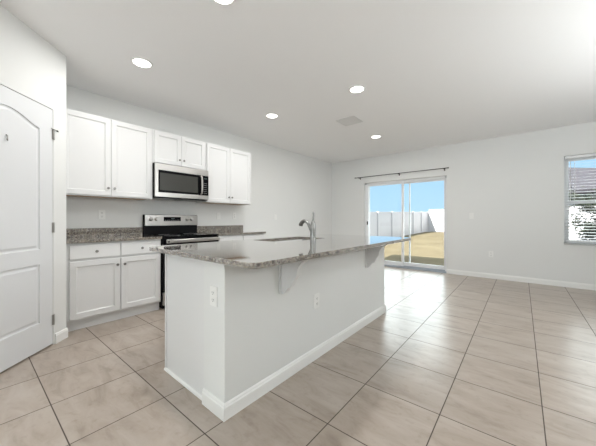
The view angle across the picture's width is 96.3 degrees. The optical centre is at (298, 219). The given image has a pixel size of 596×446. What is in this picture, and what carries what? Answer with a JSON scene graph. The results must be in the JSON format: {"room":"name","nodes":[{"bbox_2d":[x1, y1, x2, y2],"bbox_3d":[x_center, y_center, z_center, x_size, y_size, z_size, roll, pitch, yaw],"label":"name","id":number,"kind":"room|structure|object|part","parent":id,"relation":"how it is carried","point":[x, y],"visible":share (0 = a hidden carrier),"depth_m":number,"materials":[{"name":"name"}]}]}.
{"room":"kitchen","nodes":[
{"label":"kitchen","id":0,"kind":"room"},
{"bbox_2d":[0,4,65,344],"bbox_3d":[-2.205,-0.219,1.899,0.100,2.678,1.280,0,0,-5],"label":"wall","id":1,"kind":"structure","parent":0,"point":[31,66],"depth_m":2.34,"materials":[{"name":"white paint"}]},
{"bbox_2d":[0,83,58,372],"bbox_3d":[-2.205,0.067,2.008,0.120,2.108,0.842,0,0,-5],"label":"door","id":2,"kind":"structure","parent":1,"relation":"in","point":[27,133],"depth_m":2.12,"materials":[{"name":"white paint"}]},
{"bbox_2d":[55,328,67,343],"bbox_3d":[-2.200,1.074,2.477,0.013,0.092,0.140,0,0,-5],"label":"baseboard","id":3,"kind":"structure","parent":1,"relation":"attached to","point":[61,335],"depth_m":2.47,"materials":[{"name":"white paint"}]},
{"bbox_2d":[66,85,331,237],"bbox_3d":[-2.192,-0.219,3.826,0.200,2.678,9.858,0,0,40],"label":"wall","id":4,"kind":"structure","parent":0,"point":[292,186],"depth_m":4.92,"materials":[{"name":"white paint"}]},
{"bbox_2d":[98,210,104,218],"bbox_3d":[-2.463,-0.064,3.340,0.009,0.116,0.072,0,0,40],"label":"wall outlet","id":5,"kind":"object","parent":4,"relation":"attached to","point":[101,213],"visible":1,"depth_m":3.33,"materials":[{"name":"white plastic"}]},
{"bbox_2d":[66,227,141,237],"bbox_3d":[-2.454,0.155,3.340,0.020,0.103,0.907,0,0,40],"label":"backsplash","id":6,"kind":"structure","parent":4,"relation":"attached to","point":[74,232],"depth_m":3.33,"materials":[{"name":"stone"}]},
{"bbox_2d":[66,108,151,199],"bbox_3d":[-2.320,-0.730,3.240,0.352,0.925,0.925,0,0,40],"label":"upper cabinet","id":7,"kind":"object","parent":4,"relation":"attached to","point":[106,157],"visible":0.94,"depth_m":3.11,"materials":[{"name":"white paint"}]},
{"bbox_3d":[-2.360,-0.730,2.978,0.019,0.901,0.446,0,0,40],"label":"cabinet door","id":8,"kind":"part","parent":7,"relation":"part of","materials":[{"name":"white paint"}]},
{"bbox_3d":[-2.346,-0.276,3.262,0.282,0.005,0.893,0,0,40],"label":"underside panel","id":9,"kind":"part","parent":7,"relation":"part of","materials":[{"name":"beige wood"}]},
{"bbox_3d":[-2.071,-0.730,3.323,0.019,0.901,0.446,0,0,40],"label":"cabinet door","id":10,"kind":"part","parent":7,"relation":"part of","materials":[{"name":"white paint"}]},
{"bbox_2d":[152,129,205,169],"bbox_3d":[-1.775,-0.970,3.892,0.352,0.445,0.770,0,0,40],"label":"upper cabinet","id":11,"kind":"object","parent":4,"relation":"attached to","point":[167,148],"visible":0.9,"depth_m":3.75,"materials":[{"name":"white paint"}]},
{"bbox_3d":[-1.790,-0.970,3.659,0.019,0.421,0.362,0,0,40],"label":"cabinet door","id":12,"kind":"part","parent":11,"relation":"part of","materials":[{"name":"white paint"}]},
{"bbox_2d":[152,163,207,201],"bbox_3d":[-1.744,-0.517,3.866,0.432,0.458,0.770,0,0,40],"label":"microwave","id":13,"kind":"object","parent":11,"relation":"attached to","point":[169,182],"visible":0.99,"depth_m":3.71,"materials":[{"name":"silver metal"}]},
{"bbox_3d":[-1.660,-0.510,3.732,0.028,0.294,0.587,0,0,40],"label":"door glass","id":14,"kind":"part","parent":13,"relation":"part of","materials":[{"name":"black glass"}]},
{"bbox_3d":[-1.433,-0.510,3.945,0.056,0.288,0.025,0,0,40],"label":"door handle","id":15,"kind":"part","parent":13,"relation":"part of","materials":[{"name":"silver metal"}]},
{"bbox_3d":[-1.426,-0.510,4.012,0.028,0.294,0.139,0,0,40],"label":"control panel","id":16,"kind":"part","parent":13,"relation":"part of","materials":[{"name":"black glass"}]},
{"bbox_3d":[-1.554,-0.970,3.942,0.019,0.421,0.368,0,0,40],"label":"cabinet door","id":17,"kind":"part","parent":11,"relation":"part of","materials":[{"name":"white paint"}]},
{"bbox_2d":[197,225,242,231],"bbox_3d":[-1.351,0.155,4.659,0.020,0.103,0.939,0,0,40],"label":"backsplash","id":18,"kind":"structure","parent":4,"relation":"attached to","point":[227,227],"depth_m":4.62,"materials":[{"name":"stone"}]},
{"bbox_2d":[196,142,250,204],"bbox_3d":[-1.241,-0.730,4.530,0.352,0.925,0.889,0,0,40],"label":"upper cabinet","id":19,"kind":"object","parent":4,"relation":"attached to","point":[229,169],"visible":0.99,"depth_m":4.40,"materials":[{"name":"white paint"}]},
{"bbox_3d":[-1.279,-0.730,4.271,0.019,0.901,0.416,0,0,40],"label":"cabinet door","id":20,"kind":"part","parent":19,"relation":"part of","materials":[{"name":"white paint"}]},
{"bbox_3d":[-1.267,-0.276,4.552,0.282,0.005,0.857,0,0,40],"label":"underside panel","id":21,"kind":"part","parent":19,"relation":"part of","materials":[{"name":"beige wood"}]},
{"bbox_3d":[-1.003,-0.730,4.601,0.019,0.901,0.438,0,0,40],"label":"cabinet door","id":22,"kind":"part","parent":19,"relation":"part of","materials":[{"name":"white paint"}]},
{"bbox_2d":[0,0,595,162],"bbox_3d":[0.276,-1.658,1.762,6.636,0.200,9.858,0,0,40],"label":"ceiling","id":23,"kind":"structure","parent":0,"point":[433,73],"depth_m":2.70,"materials":[{"name":"white paint"}]},
{"bbox_2d":[130,56,152,68],"bbox_3d":[-1.552,-1.553,2.644,0.196,0.010,0.196,0,0,40],"label":"recessed light","id":24,"kind":"object","parent":23,"relation":"in","point":[141,62],"visible":1,"depth_m":2.63,"materials":[{"name":"white paint"}]},
{"bbox_2d":[213,0,235,5],"bbox_3d":[-0.527,-1.553,1.841,0.196,0.010,0.196,0,0,40],"label":"recessed light","id":25,"kind":"object","parent":23,"relation":"in","point":[220,2],"visible":1,"depth_m":1.90,"materials":[{"name":"white paint"}]},
{"bbox_2d":[265,113,277,117],"bbox_3d":[-0.399,-1.553,3.990,0.196,0.010,0.196,0,0,40],"label":"recessed light","id":26,"kind":"object","parent":23,"relation":"in","point":[269,115],"visible":1,"depth_m":3.97,"materials":[{"name":"white paint"}]},
{"bbox_2d":[336,116,362,125],"bbox_3d":[0.802,-1.553,4.210,0.310,0.008,0.310,0,0,40],"label":"ceiling vent","id":27,"kind":"object","parent":23,"relation":"in","point":[351,120],"visible":1,"depth_m":4.21,"materials":[{"name":"white metal"}]},
{"bbox_2d":[349,85,364,92],"bbox_3d":[0.695,-1.553,3.181,0.196,0.010,0.196,0,0,40],"label":"recessed light","id":28,"kind":"object","parent":23,"relation":"in","point":[356,88],"visible":1,"depth_m":3.17,"materials":[{"name":"white paint"}]},
{"bbox_2d":[0,266,595,445],"bbox_3d":[0.244,1.180,1.724,6.636,0.120,9.758,0,0,40],"label":"floor","id":29,"kind":"structure","parent":0,"point":[451,359],"depth_m":1.85,"materials":[{"name":"tile"}]},
{"bbox_2d":[66,239,160,331],"bbox_3d":[-2.209,0.679,3.138,0.653,0.884,0.898,0,0,40],"label":"base cabinet","id":30,"kind":"object","parent":29,"relation":"on","point":[114,280],"visible":0.98,"depth_m":2.89,"materials":[{"name":"white paint"}]},
{"bbox_3d":[-2.120,0.328,2.795,0.019,0.140,0.433,0,0,40],"label":"drawer","id":31,"kind":"part","parent":30,"relation":"part of","materials":[{"name":"white paint"}]},
{"bbox_3d":[-2.120,0.708,2.795,0.019,0.575,0.433,0,0,40],"label":"cabinet door","id":32,"kind":"part","parent":30,"relation":"part of","materials":[{"name":"white paint"}]},
{"bbox_2d":[66,227,161,243],"bbox_3d":[-2.215,0.170,3.140,0.643,0.133,0.907,0,0,40],"label":"countertop","id":33,"kind":"structure","parent":30,"relation":"on","point":[74,235],"depth_m":3.20,"materials":[{"name":"stone"}]},
{"bbox_3d":[-1.842,0.328,3.128,0.019,0.140,0.419,0,0,40],"label":"drawer","id":34,"kind":"part","parent":30,"relation":"part of","materials":[{"name":"white paint"}]},
{"bbox_3d":[-1.842,0.708,3.128,0.019,0.575,0.419,0,0,40],"label":"cabinet door","id":35,"kind":"part","parent":30,"relation":"part of","materials":[{"name":"white paint"}]},
{"bbox_2d":[143,214,219,308],"bbox_3d":[-1.637,0.524,3.767,0.704,1.192,0.788,0,0,40],"label":"electric range","id":36,"kind":"object","parent":29,"relation":"on","point":[173,229],"visible":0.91,"depth_m":3.75,"materials":[{"name":"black metal"}]},
{"bbox_3d":[-1.426,0.983,3.591,0.034,0.155,0.776,0,0,40],"label":"storage drawer","id":37,"kind":"part","parent":36,"relation":"part of","materials":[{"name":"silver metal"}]},
{"bbox_3d":[-1.866,0.010,3.963,0.023,0.151,0.774,0,0,40],"label":"control panel","id":38,"kind":"part","parent":36,"relation":"part of","materials":[{"name":"silver metal"}]},
{"bbox_3d":[-1.865,-0.009,3.944,0.002,0.062,0.250,0,0,40],"label":"display panel","id":39,"kind":"part","parent":36,"relation":"part of","materials":[{"name":"black glass"}]},
{"bbox_2d":[151,233,218,237],"bbox_3d":[-1.655,0.216,3.782,0.621,0.017,0.788,0,0,40],"label":"cooktop","id":40,"kind":"object","parent":36,"relation":"in","point":[164,235],"depth_m":3.74,"materials":[{"name":"grey glass"}]},
{"bbox_3d":[-1.425,0.565,3.590,0.036,0.660,0.776,0,0,40],"label":"oven door","id":41,"kind":"part","parent":36,"relation":"part of","materials":[{"name":"black glass"}]},
{"bbox_3d":[-1.389,0.269,3.560,0.055,0.046,0.748,0,0,40],"label":"oven handle","id":42,"kind":"part","parent":36,"relation":"part of","materials":[{"name":"silver metal"}]},
{"bbox_2d":[219,233,263,240],"bbox_3d":[-1.113,0.679,4.449,0.653,0.884,0.918,0,0,40],"label":"base cabinet","id":43,"kind":"object","parent":29,"relation":"on","point":[245,236],"visible":0.07,"depth_m":4.23,"materials":[{"name":"white paint"}]},
{"bbox_3d":[-1.034,0.328,4.094,0.019,0.140,0.436,0,0,40],"label":"drawer","id":44,"kind":"part","parent":43,"relation":"part of","materials":[{"name":"white paint"}]},
{"bbox_2d":[197,225,265,235],"bbox_3d":[-1.113,0.170,4.459,0.643,0.133,0.939,0,0,40],"label":"countertop","id":45,"kind":"structure","parent":43,"relation":"on","point":[227,229],"depth_m":4.50,"materials":[{"name":"stone"}]},
{"bbox_3d":[-0.749,0.328,4.435,0.019,0.140,0.436,0,0,40],"label":"drawer","id":46,"kind":"part","parent":43,"relation":"part of","materials":[{"name":"white paint"}]},
{"bbox_2d":[164,239,385,421],"bbox_3d":[0.005,0.679,2.622,0.828,0.884,2.296,0,0,40],"label":"kitchen island","id":47,"kind":"object","parent":29,"relation":"on","point":[230,354],"visible":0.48,"depth_m":1.80,"materials":[{"name":"white paint"}]},
{"bbox_3d":[-0.789,1.111,1.817,0.554,0.018,0.012,0,0,40],"label":"shoe moulding","id":48,"kind":"part","parent":47,"relation":"part of","materials":[{"name":"white paint"}]},
{"bbox_3d":[-0.780,0.679,1.825,0.550,0.884,0.024,0,0,40],"label":"panel","id":49,"kind":"part","parent":47,"relation":"part of","materials":[{"name":"white paint"}]},
{"bbox_2d":[210,285,216,306],"bbox_3d":[-0.497,0.446,1.557,0.072,0.116,0.009,0,0,40],"label":"wall outlet","id":50,"kind":"object","parent":47,"relation":"attached to","point":[213,290],"visible":1,"depth_m":1.55,"materials":[{"name":"white plastic"}]},
{"bbox_3d":[-0.465,0.251,1.594,0.228,0.028,0.111,0,0,40],"label":"trim","id":51,"kind":"part","parent":47,"relation":"part of","materials":[{"name":"white paint"}]},
{"bbox_2d":[149,234,410,268],"bbox_3d":[0.077,0.221,2.567,1.237,0.030,2.391,0,0,40],"label":"island countertop","id":52,"kind":"structure","parent":47,"relation":"on","point":[248,253],"depth_m":1.91,"materials":[{"name":"stone"}]},
{"bbox_2d":[299,212,315,240],"bbox_3d":[0.086,0.065,2.692,0.207,0.283,0.060,0,0,40],"label":"kitchen faucet","id":53,"kind":"object","parent":52,"relation":"on","point":[312,227],"visible":1,"depth_m":2.63,"materials":[{"name":"silver metal"}]},
{"bbox_2d":[279,260,306,293],"bbox_3d":[-0.032,0.374,1.782,0.218,0.274,0.064,0,0,40],"label":"corbel","id":54,"kind":"object","parent":47,"relation":"attached to","point":[289,273],"visible":0.64,"depth_m":1.79,"materials":[{"name":"white paint"}]},
{"bbox_3d":[-0.111,0.373,1.848,0.012,0.272,0.064,0,0,40],"label":"plate","id":55,"kind":"part","parent":54,"relation":"part of","materials":[{"name":"white paint"}]},
{"bbox_3d":[0.235,1.074,2.430,0.228,0.092,2.296,0,0,40],"label":"baseboard","id":56,"kind":"part","parent":47,"relation":"part of","materials":[{"name":"white paint"}]},
{"bbox_2d":[314,293,318,308],"bbox_3d":[0.146,0.657,2.159,0.009,0.116,0.072,0,0,40],"label":"wall outlet","id":57,"kind":"object","parent":47,"relation":"attached to","point":[316,296],"visible":1,"depth_m":2.15,"materials":[{"name":"white plastic"}]},
{"bbox_2d":[365,245,385,267],"bbox_3d":[0.807,0.374,2.786,0.218,0.274,0.064,0,0,40],"label":"corbel","id":58,"kind":"object","parent":47,"relation":"attached to","point":[372,254],"visible":0.66,"depth_m":2.80,"materials":[{"name":"white paint"}]},
{"bbox_3d":[0.728,0.373,2.852,0.012,0.272,0.064,0,0,40],"label":"plate","id":59,"kind":"part","parent":58,"relation":"part of","materials":[{"name":"white paint"}]},
{"bbox_2d":[332,121,595,284],"bbox_3d":[3.450,-0.219,5.403,6.436,2.678,0.200,0,0,40],"label":"wall","id":60,"kind":"structure","parent":0,"point":[512,185],"depth_m":5.00,"materials":[{"name":"white paint"}]},
{"bbox_2d":[355,167,448,179],"bbox_3d":[2.282,-1.054,6.191,2.144,0.065,0.087,0,0,40],"label":"curtain rod","id":61,"kind":"object","parent":60,"relation":"attached to","point":[447,167],"visible":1,"depth_m":6.05,"materials":[{"name":"brown metal"}]},
{"bbox_2d":[365,176,446,272],"bbox_3d":[2.437,0.098,6.244,1.860,2.045,0.190,0,0,40],"label":"door","id":62,"kind":"structure","parent":60,"relation":"in","point":[407,265],"depth_m":6.20,"materials":[{"name":"white plastic"}]},
{"bbox_3d":[2.094,0.100,6.520,0.920,1.970,0.035,0,0,40],"label":"sliding panel","id":63,"kind":"part","parent":62,"relation":"part of","materials":[{"name":"clear glass"}]},
{"bbox_3d":[2.199,0.100,6.532,1.035,1.970,0.035,0,0,40],"label":"screen frame","id":64,"kind":"part","parent":62,"relation":"part of","materials":[{"name":"white plastic"}]},
{"bbox_3d":[2.793,0.100,5.984,0.920,1.970,0.035,0,0,40],"label":"fixed panel","id":65,"kind":"part","parent":62,"relation":"part of","materials":[{"name":"clear glass"}]},
{"bbox_2d":[469,213,473,218],"bbox_3d":[3.424,-0.075,5.286,0.072,0.116,0.012,0,0,40],"label":"wall switch","id":66,"kind":"object","parent":60,"relation":"attached to","point":[471,215],"visible":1,"depth_m":5.29,"materials":[{"name":"white plastic"}]},
{"bbox_2d":[446,269,595,290],"bbox_3d":[4.391,1.074,4.477,3.405,0.092,0.013,0,0,40],"label":"baseboard","id":67,"kind":"structure","parent":60,"relation":"attached to","point":[448,271],"depth_m":4.75,"materials":[{"name":"white paint"}]},
{"bbox_2d":[564,156,595,245],"bbox_3d":[4.841,-0.324,4.223,0.929,1.477,0.205,0,0,40],"label":"window","id":68,"kind":"structure","parent":60,"relation":"in","point":[567,202],"depth_m":4.51,"materials":[{"name":"white plastic"}]},
{"bbox_2d":[564,153,595,242],"bbox_3d":[4.810,-0.347,4.186,0.905,1.423,0.066,0,0,40],"label":"window blind","id":69,"kind":"object","parent":68,"relation":"attached to","point":[591,154],"visible":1,"depth_m":4.38,"materials":[{"name":"white plastic"}]},
{"bbox_3d":[4.815,0.353,4.192,0.899,0.022,0.048,0,0,40],"label":"rail","id":70,"kind":"part","parent":69,"relation":"part of","materials":[{"name":"white plastic"}]},
{"bbox_3d":[4.812,0.403,4.189,0.929,0.022,0.115,0,0,40],"label":"sill","id":71,"kind":"part","parent":68,"relation":"part of","materials":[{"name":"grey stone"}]},
{"bbox_3d":[4.891,-0.649,4.283,0.869,0.758,0.030,0,0,40],"label":"sash","id":72,"kind":"part","parent":68,"relation":"part of","materials":[{"name":"white plastic"}]},
{"bbox_3d":[4.865,0.030,4.252,0.869,0.689,0.030,0,0,40],"label":"sash","id":73,"kind":"part","parent":68,"relation":"part of","materials":[{"name":"white plastic"}]},
{"label":"outside","id":74,"kind":"structure","parent":0,"visible":0},
{"bbox_2d":[384,232,443,265],"bbox_3d":[16.983,1.160,20.314,60.000,0.400,40.000,0,0,40],"label":"lawn","id":75,"kind":"structure","parent":74,"point":[426,247],"depth_m":10.89,"materials":[{"name":"beige plant"}]},
{"bbox_2d":[370,211,428,236],"bbox_3d":[6.624,0.346,16.900,0.152,2.008,12.080,0,0,40],"label":"vinyl fence","id":76,"kind":"object","parent":75,"relation":"on","point":[389,224],"visible":0.57,"depth_m":15.94,"materials":[{"name":"grey plastic"}]},
{"bbox_3d":[3.460,0.403,13.067,0.050,1.635,1.988,0,0,40],"label":"panel","id":77,"kind":"part","parent":76,"relation":"part of","materials":[{"name":"grey plastic"}]},
{"bbox_3d":[4.093,0.436,13.833,0.150,1.738,0.150,0,0,40],"label":"post","id":78,"kind":"part","parent":76,"relation":"part of","materials":[{"name":"grey plastic"}]},
{"bbox_3d":[4.725,0.358,14.600,0.050,1.635,1.988,0,0,40],"label":"panel","id":79,"kind":"part","parent":76,"relation":"part of","materials":[{"name":"grey plastic"}]},
{"bbox_3d":[5.358,0.391,15.367,0.150,1.738,0.150,0,0,40],"label":"post","id":80,"kind":"part","parent":76,"relation":"part of","materials":[{"name":"grey plastic"}]},
{"bbox_3d":[5.991,0.313,16.133,0.050,1.635,1.988,0,0,40],"label":"panel","id":81,"kind":"part","parent":76,"relation":"part of","materials":[{"name":"grey plastic"}]},
{"bbox_3d":[7.256,0.268,17.667,0.050,1.635,1.988,0,0,40],"label":"panel","id":82,"kind":"part","parent":76,"relation":"part of","materials":[{"name":"grey plastic"}]},
{"bbox_3d":[8.522,0.223,19.200,0.050,1.635,1.988,0,0,40],"label":"panel","id":83,"kind":"part","parent":76,"relation":"part of","materials":[{"name":"grey plastic"}]},
{"bbox_3d":[9.788,0.178,20.733,0.050,1.635,1.988,0,0,40],"label":"panel","id":84,"kind":"part","parent":76,"relation":"part of","materials":[{"name":"grey plastic"}]},
{"bbox_2d":[429,209,443,231],"bbox_3d":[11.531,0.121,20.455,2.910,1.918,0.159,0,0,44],"label":"vinyl fence","id":85,"kind":"object","parent":75,"relation":"on","point":[436,216],"visible":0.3,"depth_m":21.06,"materials":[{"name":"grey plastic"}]},
{"bbox_3d":[10.536,0.121,21.404,0.150,1.918,0.150,0,0,40],"label":"post","id":86,"kind":"part","parent":85,"relation":"part of","materials":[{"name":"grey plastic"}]},
{"bbox_2d":[569,186,595,239],"bbox_3d":[7.032,0.298,6.271,1.387,2.188,1.778,0,0,4],"label":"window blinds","id":87,"kind":"object","parent":75,"relation":"on","point":[589,207],"visible":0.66,"depth_m":6.31,"materials":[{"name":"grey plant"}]},
{"bbox_2d":[569,168,595,236],"bbox_3d":[15.816,-0.755,14.476,10.500,4.350,9.700,0,0,40],"label":"house","id":88,"kind":"structure","parent":75,"relation":"on","point":[585,175],"depth_m":12.29,"materials":[{"name":"grey paint"}]},
{"bbox_2d":[569,207,595,239],"bbox_3d":[12.280,0.347,8.764,11.550,1.738,0.150,0,0,40],"label":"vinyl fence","id":89,"kind":"object","parent":75,"relation":"on","point":[583,213],"visible":0.03,"depth_m":10.17,"materials":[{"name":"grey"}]}
]}

